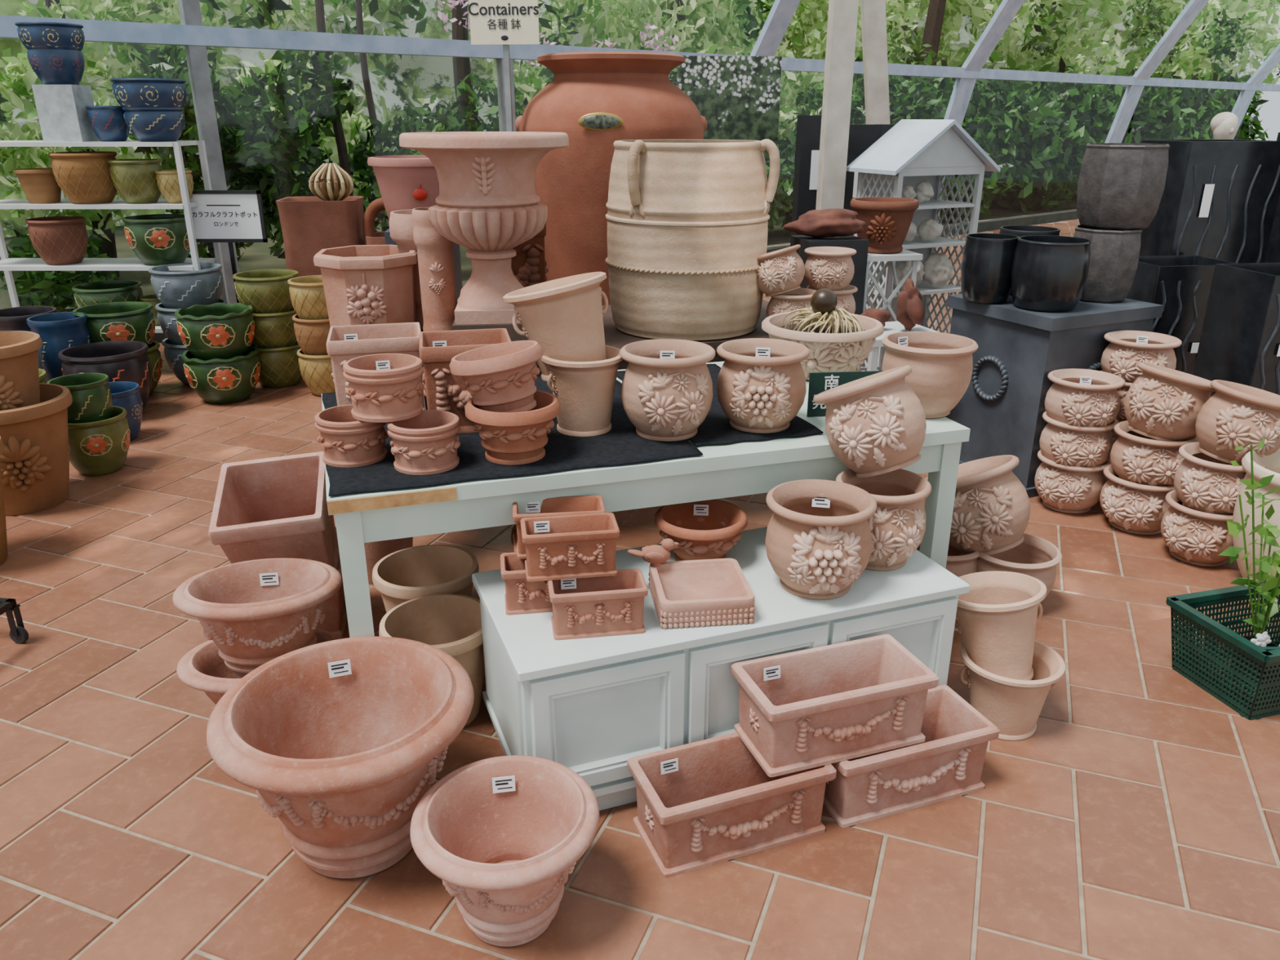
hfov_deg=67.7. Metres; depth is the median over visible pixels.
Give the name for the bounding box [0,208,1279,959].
floor
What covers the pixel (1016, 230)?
pot
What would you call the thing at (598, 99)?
jar
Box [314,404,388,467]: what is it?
terracotta pot
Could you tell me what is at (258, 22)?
foliage
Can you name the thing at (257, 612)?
planter
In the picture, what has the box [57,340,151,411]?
glazed pot
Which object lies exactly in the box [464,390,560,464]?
terracotta pot
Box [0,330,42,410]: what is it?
terracotta pot
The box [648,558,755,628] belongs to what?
rectangular tray
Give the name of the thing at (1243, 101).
trim
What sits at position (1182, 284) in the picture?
planter
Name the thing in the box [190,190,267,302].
framed sign
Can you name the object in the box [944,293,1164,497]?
pedestal
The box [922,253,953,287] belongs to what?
figurine
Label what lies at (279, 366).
glazed pot
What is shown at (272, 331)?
glazed pot
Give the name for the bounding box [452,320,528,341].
plinth
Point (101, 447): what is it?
glazed pot
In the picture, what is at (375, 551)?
terracotta pot
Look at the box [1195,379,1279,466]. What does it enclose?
terracotta pot
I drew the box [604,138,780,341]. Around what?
clay jar
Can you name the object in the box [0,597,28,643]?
trolley
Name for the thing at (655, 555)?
bird figurine
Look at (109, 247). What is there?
trunk
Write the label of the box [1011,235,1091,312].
pot
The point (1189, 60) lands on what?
foliage
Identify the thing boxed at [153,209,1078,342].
wall
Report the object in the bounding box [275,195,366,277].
planter
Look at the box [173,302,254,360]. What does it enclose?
glazed pot
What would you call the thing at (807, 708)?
rectangular planter
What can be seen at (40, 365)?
glazed pot
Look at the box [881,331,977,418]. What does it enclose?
terracotta pot
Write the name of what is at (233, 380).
glazed pot
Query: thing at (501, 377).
terracotta pot
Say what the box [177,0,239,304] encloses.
post
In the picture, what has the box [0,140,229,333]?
shelf unit
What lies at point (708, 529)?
terracotta bowl
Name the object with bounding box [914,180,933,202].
figurine
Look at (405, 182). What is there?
pot
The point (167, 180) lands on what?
glazed pot
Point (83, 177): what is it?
glazed pot
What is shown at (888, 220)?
terracotta pot
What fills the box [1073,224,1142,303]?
pot
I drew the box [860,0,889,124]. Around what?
trim
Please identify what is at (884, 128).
planter
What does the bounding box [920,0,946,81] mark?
trunk
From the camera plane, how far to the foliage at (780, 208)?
12.42 m
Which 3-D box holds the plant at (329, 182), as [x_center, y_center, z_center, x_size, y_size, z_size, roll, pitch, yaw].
[-1.840,-1.772,5.692,0.259,0.221,0.254,7,22,19]
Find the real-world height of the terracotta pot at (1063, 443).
0.215 m
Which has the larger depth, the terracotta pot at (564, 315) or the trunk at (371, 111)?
the trunk at (371, 111)
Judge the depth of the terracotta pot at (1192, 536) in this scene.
3.35 m
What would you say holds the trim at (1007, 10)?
attached to the wall
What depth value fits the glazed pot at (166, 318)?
5.48 m
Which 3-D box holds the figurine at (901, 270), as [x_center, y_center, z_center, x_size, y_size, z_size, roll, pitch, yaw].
[1.458,-1.112,5.162,0.142,0.158,0.142,-16,26,-36]
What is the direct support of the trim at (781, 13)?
attached to the wall
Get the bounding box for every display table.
[321,361,970,637]
[420,299,769,376]
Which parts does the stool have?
seat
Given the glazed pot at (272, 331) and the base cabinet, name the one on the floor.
the base cabinet
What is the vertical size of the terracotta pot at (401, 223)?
0.420 m
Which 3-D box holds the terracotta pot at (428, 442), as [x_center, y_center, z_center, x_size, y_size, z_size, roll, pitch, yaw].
[-0.508,-0.089,2.257,0.168,0.113,0.168,-11,24,-28]
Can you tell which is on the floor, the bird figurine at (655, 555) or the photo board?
the photo board
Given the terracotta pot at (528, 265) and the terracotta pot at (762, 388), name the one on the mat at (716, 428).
the terracotta pot at (762, 388)
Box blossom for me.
[437,0,678,66]
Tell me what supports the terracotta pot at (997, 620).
in the terracotta pot at (1015, 706)
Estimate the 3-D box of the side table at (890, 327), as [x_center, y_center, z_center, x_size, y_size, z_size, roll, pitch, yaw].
[1.100,-0.369,4.301,0.360,0.620,0.320,-6,22,-16]
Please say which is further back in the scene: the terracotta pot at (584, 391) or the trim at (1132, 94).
the trim at (1132, 94)
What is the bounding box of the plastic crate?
[1165,581,1279,719]
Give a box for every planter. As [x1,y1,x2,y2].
[172,558,342,677]
[176,627,340,704]
[208,451,338,568]
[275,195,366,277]
[313,244,417,326]
[317,551,346,638]
[326,322,426,409]
[363,197,385,244]
[418,328,511,433]
[500,552,552,615]
[512,494,605,559]
[512,532,517,552]
[520,512,619,582]
[546,568,648,640]
[626,732,836,878]
[730,634,938,777]
[791,115,822,235]
[822,684,999,827]
[843,124,880,235]
[877,124,895,138]
[1125,254,1238,374]
[1138,139,1279,263]
[1192,262,1279,396]
[1263,132,1279,262]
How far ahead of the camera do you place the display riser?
5.36 m
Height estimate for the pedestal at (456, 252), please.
1.050 m
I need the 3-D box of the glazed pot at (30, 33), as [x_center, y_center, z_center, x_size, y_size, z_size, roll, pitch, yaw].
[-3.265,-2.439,5.309,0.330,0.170,0.330,-13,24,-30]
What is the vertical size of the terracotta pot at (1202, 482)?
0.215 m
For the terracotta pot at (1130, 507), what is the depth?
3.60 m
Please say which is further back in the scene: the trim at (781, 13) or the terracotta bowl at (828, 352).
the trim at (781, 13)
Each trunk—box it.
[44,0,119,278]
[315,0,352,195]
[355,0,389,231]
[451,0,479,131]
[669,0,685,81]
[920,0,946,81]
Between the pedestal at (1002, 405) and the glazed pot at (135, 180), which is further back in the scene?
the glazed pot at (135, 180)
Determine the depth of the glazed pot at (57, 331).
5.02 m
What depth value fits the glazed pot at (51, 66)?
5.27 m
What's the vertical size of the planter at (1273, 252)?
1.420 m
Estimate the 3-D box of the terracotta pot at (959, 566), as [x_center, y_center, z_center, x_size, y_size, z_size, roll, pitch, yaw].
[0.985,0.288,3.171,0.288,0.200,0.288,-11,24,-27]
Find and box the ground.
[0,180,1077,309]
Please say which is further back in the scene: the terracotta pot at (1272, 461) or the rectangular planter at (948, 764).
the terracotta pot at (1272, 461)
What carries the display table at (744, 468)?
on the floor
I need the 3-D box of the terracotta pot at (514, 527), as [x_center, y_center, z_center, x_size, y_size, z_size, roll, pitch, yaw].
[-0.250,0.291,3.023,0.303,0.300,0.303,-2,21,-5]
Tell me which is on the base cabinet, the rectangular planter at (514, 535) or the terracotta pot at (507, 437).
the rectangular planter at (514, 535)
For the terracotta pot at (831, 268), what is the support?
on the terracotta pot at (846, 300)
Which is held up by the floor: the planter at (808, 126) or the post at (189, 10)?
the planter at (808, 126)
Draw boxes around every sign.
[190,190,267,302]
[468,0,539,131]
[806,370,884,417]
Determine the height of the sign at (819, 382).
0.125 m
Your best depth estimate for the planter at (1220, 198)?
4.83 m
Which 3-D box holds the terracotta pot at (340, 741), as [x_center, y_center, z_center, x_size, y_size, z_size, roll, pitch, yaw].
[-0.619,0.620,2.057,0.534,0.374,0.534,12,24,29]
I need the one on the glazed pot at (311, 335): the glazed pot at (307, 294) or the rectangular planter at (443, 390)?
the glazed pot at (307, 294)
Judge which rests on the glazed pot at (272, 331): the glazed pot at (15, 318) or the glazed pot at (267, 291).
the glazed pot at (267, 291)
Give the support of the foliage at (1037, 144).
on the ground
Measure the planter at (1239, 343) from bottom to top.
0.900 m
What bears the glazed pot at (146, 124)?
on the shelf unit
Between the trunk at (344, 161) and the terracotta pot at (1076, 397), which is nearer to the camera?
the terracotta pot at (1076, 397)
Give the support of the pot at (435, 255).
on the display table at (614, 337)
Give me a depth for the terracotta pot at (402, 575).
2.85 m
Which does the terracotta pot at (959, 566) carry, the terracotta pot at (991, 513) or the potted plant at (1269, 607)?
the terracotta pot at (991, 513)
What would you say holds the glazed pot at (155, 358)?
on the floor
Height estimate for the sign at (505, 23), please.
2.047 m
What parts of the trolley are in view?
frame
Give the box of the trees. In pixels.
[0,0,1279,237]
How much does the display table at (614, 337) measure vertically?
0.750 m
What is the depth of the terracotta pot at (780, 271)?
3.37 m
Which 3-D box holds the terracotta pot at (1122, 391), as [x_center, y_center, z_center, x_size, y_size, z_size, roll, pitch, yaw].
[2.003,-0.328,3.897,0.282,0.200,0.289,11,23,26]
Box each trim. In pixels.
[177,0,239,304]
[496,57,515,131]
[750,0,800,56]
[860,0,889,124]
[942,0,1025,182]
[1104,0,1208,142]
[1231,43,1279,139]
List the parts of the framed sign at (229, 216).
sign frame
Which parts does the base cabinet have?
panel, door, door, door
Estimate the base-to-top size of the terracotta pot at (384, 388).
0.125 m
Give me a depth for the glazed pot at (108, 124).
5.39 m
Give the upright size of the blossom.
0.739 m
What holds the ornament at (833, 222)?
on the pedestal at (860, 245)
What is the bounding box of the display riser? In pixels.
[31,84,100,142]
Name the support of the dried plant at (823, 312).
in the terracotta bowl at (828, 352)
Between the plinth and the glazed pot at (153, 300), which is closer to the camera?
the plinth
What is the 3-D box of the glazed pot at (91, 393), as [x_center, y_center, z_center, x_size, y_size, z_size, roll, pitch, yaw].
[-2.460,-0.327,4.221,0.240,0.240,0.240,-12,24,-29]
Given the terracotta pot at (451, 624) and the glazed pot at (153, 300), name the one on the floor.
the terracotta pot at (451, 624)
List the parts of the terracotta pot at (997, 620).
handle, handle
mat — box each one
[321,376,702,496]
[617,364,823,446]
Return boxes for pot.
[0,306,57,331]
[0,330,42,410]
[0,383,72,515]
[0,435,8,565]
[13,168,61,204]
[14,22,84,51]
[19,330,43,369]
[24,45,84,84]
[25,216,88,265]
[26,311,91,382]
[38,368,47,383]
[46,373,112,423]
[48,151,117,204]
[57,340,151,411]
[67,405,129,475]
[71,280,143,307]
[72,301,155,348]
[85,106,129,142]
[107,158,162,204]
[107,381,142,440]
[109,78,187,107]
[121,107,185,142]
[121,213,190,265]
[139,293,160,325]
[146,340,162,394]
[148,262,223,309]
[154,169,193,203]
[155,298,227,345]
[161,337,190,385]
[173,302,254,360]
[181,345,260,404]
[206,636,474,878]
[232,269,298,313]
[250,310,298,348]
[257,344,302,387]
[287,275,328,319]
[292,314,330,355]
[297,348,335,395]
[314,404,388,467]
[342,353,424,422]
[364,537,413,584]
[367,155,439,219]
[372,544,479,613]
[378,594,484,726]
[386,409,460,475]
[388,208,423,328]
[409,755,599,946]
[412,207,456,331]
[449,340,543,412]
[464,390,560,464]
[502,271,608,381]
[511,222,548,287]
[511,524,516,545]
[541,345,623,436]
[619,338,715,440]
[716,337,809,433]
[756,244,804,297]
[764,479,876,599]
[766,287,816,317]
[804,246,856,290]
[806,284,857,314]
[813,364,926,478]
[835,468,931,570]
[849,196,919,253]
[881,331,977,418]
[916,544,978,577]
[925,454,1030,555]
[954,571,1046,680]
[960,233,1018,304]
[960,639,1065,740]
[976,533,1062,602]
[999,225,1060,295]
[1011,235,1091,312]
[1034,449,1111,513]
[1039,411,1118,466]
[1044,368,1124,426]
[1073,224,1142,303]
[1076,142,1169,230]
[1099,464,1174,534]
[1100,330,1182,382]
[1100,369,1133,421]
[1110,419,1124,443]
[1110,420,1199,486]
[1124,362,1216,441]
[1160,489,1233,566]
[1173,442,1267,515]
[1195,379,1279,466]
[1232,448,1279,602]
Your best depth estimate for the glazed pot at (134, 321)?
5.24 m
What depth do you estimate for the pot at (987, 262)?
3.95 m
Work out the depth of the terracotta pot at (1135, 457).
3.53 m
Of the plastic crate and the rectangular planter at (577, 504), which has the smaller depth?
the rectangular planter at (577, 504)
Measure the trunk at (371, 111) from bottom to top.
4.205 m
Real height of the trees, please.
11.000 m
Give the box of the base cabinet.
[471,526,969,810]
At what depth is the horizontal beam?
7.30 m
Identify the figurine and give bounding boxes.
[626,538,679,566]
[893,260,924,288]
[901,184,916,199]
[903,222,916,241]
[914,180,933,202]
[917,218,943,240]
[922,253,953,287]
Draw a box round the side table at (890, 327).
[866,320,938,371]
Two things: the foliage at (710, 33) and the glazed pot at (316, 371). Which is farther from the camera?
the foliage at (710, 33)
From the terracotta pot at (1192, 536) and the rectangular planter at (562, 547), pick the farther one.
the terracotta pot at (1192, 536)
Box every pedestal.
[384,228,462,305]
[790,235,868,315]
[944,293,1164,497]
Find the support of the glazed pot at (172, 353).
on the floor
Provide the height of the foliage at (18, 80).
3.889 m
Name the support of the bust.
on the planter at (1220, 198)
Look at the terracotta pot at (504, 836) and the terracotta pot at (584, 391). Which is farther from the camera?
the terracotta pot at (584, 391)
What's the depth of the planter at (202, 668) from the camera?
2.44 m
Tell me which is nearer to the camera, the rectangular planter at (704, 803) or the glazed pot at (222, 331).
the rectangular planter at (704, 803)
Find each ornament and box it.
[782,208,866,238]
[860,307,890,326]
[896,277,924,330]
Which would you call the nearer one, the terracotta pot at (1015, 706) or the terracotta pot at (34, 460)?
the terracotta pot at (1015, 706)
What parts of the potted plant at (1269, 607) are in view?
flower, nursery pot, stem, flower, flower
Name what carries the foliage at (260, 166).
on the ground
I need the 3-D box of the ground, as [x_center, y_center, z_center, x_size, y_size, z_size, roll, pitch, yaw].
[0.861,-6.028,20.074,42.333,0.001,39.306,0,21,0]
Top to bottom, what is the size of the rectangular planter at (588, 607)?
0.110 m
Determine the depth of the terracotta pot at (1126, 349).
3.75 m
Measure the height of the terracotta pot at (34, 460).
0.450 m
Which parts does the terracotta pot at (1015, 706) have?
handle, handle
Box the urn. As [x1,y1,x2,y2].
[399,131,568,324]
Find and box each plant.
[308,163,354,200]
[778,288,866,333]
[1218,438,1279,683]
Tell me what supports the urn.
on the display table at (614, 337)
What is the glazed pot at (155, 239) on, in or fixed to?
on the shelf unit
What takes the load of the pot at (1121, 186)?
on the pot at (1114, 254)
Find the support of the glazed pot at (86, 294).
on the shelf unit
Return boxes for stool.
[858,248,923,371]
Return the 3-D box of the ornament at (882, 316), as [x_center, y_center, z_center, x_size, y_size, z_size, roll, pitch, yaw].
[1.021,-0.701,4.170,0.148,0.094,0.078,0,21,0]
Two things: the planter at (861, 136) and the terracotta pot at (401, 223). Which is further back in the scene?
the planter at (861, 136)
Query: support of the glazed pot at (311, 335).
on the glazed pot at (316, 371)
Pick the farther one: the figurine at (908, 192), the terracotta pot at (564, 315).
the figurine at (908, 192)
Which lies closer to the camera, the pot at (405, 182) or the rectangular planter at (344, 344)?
the rectangular planter at (344, 344)
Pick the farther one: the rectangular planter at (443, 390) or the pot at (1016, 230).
the pot at (1016, 230)
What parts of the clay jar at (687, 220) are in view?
handle, handle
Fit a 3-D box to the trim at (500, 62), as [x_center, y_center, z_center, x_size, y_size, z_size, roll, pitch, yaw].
[-1.126,-3.369,7.983,0.110,3.600,0.090,-17,27,-37]
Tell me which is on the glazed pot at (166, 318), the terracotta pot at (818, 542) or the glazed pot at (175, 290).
the glazed pot at (175, 290)
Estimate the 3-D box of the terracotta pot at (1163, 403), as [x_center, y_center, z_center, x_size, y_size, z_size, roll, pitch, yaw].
[1.965,-0.284,3.548,0.326,0.291,0.293,-3,21,-9]
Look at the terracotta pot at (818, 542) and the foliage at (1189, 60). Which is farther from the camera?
the foliage at (1189, 60)
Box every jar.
[515,51,706,305]
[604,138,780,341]
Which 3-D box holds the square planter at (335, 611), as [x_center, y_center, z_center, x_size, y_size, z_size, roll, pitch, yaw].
[-1.050,0.340,2.977,0.280,0.240,0.280,-4,21,-11]
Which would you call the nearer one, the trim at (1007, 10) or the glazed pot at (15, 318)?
the glazed pot at (15, 318)
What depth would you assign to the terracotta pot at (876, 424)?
2.33 m
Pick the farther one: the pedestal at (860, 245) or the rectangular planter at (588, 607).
the pedestal at (860, 245)
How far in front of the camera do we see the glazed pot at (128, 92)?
5.27 m
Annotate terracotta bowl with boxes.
[654,499,747,560]
[761,311,884,380]
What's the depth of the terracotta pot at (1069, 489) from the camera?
3.79 m
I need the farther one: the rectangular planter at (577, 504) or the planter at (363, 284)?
the planter at (363, 284)
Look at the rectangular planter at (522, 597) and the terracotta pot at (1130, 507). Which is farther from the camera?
the terracotta pot at (1130, 507)
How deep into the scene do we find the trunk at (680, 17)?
13.31 m
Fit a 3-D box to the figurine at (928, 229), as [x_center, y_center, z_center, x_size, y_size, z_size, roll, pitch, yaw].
[1.558,-1.347,5.136,0.133,0.115,0.094,0,21,0]
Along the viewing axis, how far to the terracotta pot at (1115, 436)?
3.85 m
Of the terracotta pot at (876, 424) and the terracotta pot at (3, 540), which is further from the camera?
the terracotta pot at (3, 540)
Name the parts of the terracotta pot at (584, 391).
handle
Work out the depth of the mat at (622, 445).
2.31 m
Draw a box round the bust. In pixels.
[1210,111,1238,139]
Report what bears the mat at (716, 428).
on the display table at (744, 468)
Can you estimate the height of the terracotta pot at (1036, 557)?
0.200 m
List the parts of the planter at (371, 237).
planter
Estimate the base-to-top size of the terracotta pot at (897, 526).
0.215 m
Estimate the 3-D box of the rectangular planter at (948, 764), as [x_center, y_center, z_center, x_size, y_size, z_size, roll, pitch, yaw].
[0.607,0.649,2.265,0.415,0.172,0.205,-7,22,-19]
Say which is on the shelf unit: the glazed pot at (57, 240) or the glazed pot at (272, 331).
the glazed pot at (57, 240)
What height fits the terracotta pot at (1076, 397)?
0.215 m
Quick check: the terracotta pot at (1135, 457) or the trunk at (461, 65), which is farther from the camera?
the trunk at (461, 65)
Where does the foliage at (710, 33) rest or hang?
attached to the trunk at (680, 17)
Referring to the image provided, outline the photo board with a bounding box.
[676,55,782,160]
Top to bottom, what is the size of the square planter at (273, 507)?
0.391 m
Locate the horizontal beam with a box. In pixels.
[0,14,1279,91]
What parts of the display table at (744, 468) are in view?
leg, leg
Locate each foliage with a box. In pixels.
[0,0,469,241]
[0,43,465,312]
[199,0,1279,79]
[450,66,944,230]
[477,0,920,147]
[786,0,1279,114]
[853,48,1269,222]
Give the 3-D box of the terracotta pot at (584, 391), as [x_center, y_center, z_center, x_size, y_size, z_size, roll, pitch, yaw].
[-0.148,-0.232,2.502,0.216,0.206,0.216,-13,24,-30]
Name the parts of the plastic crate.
handle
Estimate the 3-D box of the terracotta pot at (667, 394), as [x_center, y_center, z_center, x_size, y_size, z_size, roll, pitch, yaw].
[0.071,-0.229,2.468,0.248,0.224,0.254,-4,21,-9]
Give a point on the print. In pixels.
(206, 205)
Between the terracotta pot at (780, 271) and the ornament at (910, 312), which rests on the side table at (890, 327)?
the ornament at (910, 312)
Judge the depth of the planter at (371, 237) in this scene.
5.71 m
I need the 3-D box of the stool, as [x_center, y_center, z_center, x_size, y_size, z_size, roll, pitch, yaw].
[1.135,-0.660,4.672,0.290,0.900,0.290,-4,21,-11]
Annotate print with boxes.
[206,204,239,205]
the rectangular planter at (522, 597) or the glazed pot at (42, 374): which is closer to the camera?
the rectangular planter at (522, 597)
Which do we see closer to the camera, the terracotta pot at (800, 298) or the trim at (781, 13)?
the terracotta pot at (800, 298)
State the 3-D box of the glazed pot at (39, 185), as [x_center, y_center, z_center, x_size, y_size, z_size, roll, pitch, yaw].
[-3.500,-1.720,5.584,0.252,0.190,0.252,-12,24,-29]
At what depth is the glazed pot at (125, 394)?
4.66 m
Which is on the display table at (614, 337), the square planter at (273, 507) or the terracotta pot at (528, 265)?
the terracotta pot at (528, 265)
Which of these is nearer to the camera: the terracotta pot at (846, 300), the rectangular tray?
the rectangular tray
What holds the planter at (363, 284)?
on the display table at (614, 337)
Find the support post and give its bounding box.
[815,0,858,209]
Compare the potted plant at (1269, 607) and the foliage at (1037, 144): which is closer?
the potted plant at (1269, 607)
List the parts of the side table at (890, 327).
leg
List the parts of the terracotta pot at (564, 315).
handle, handle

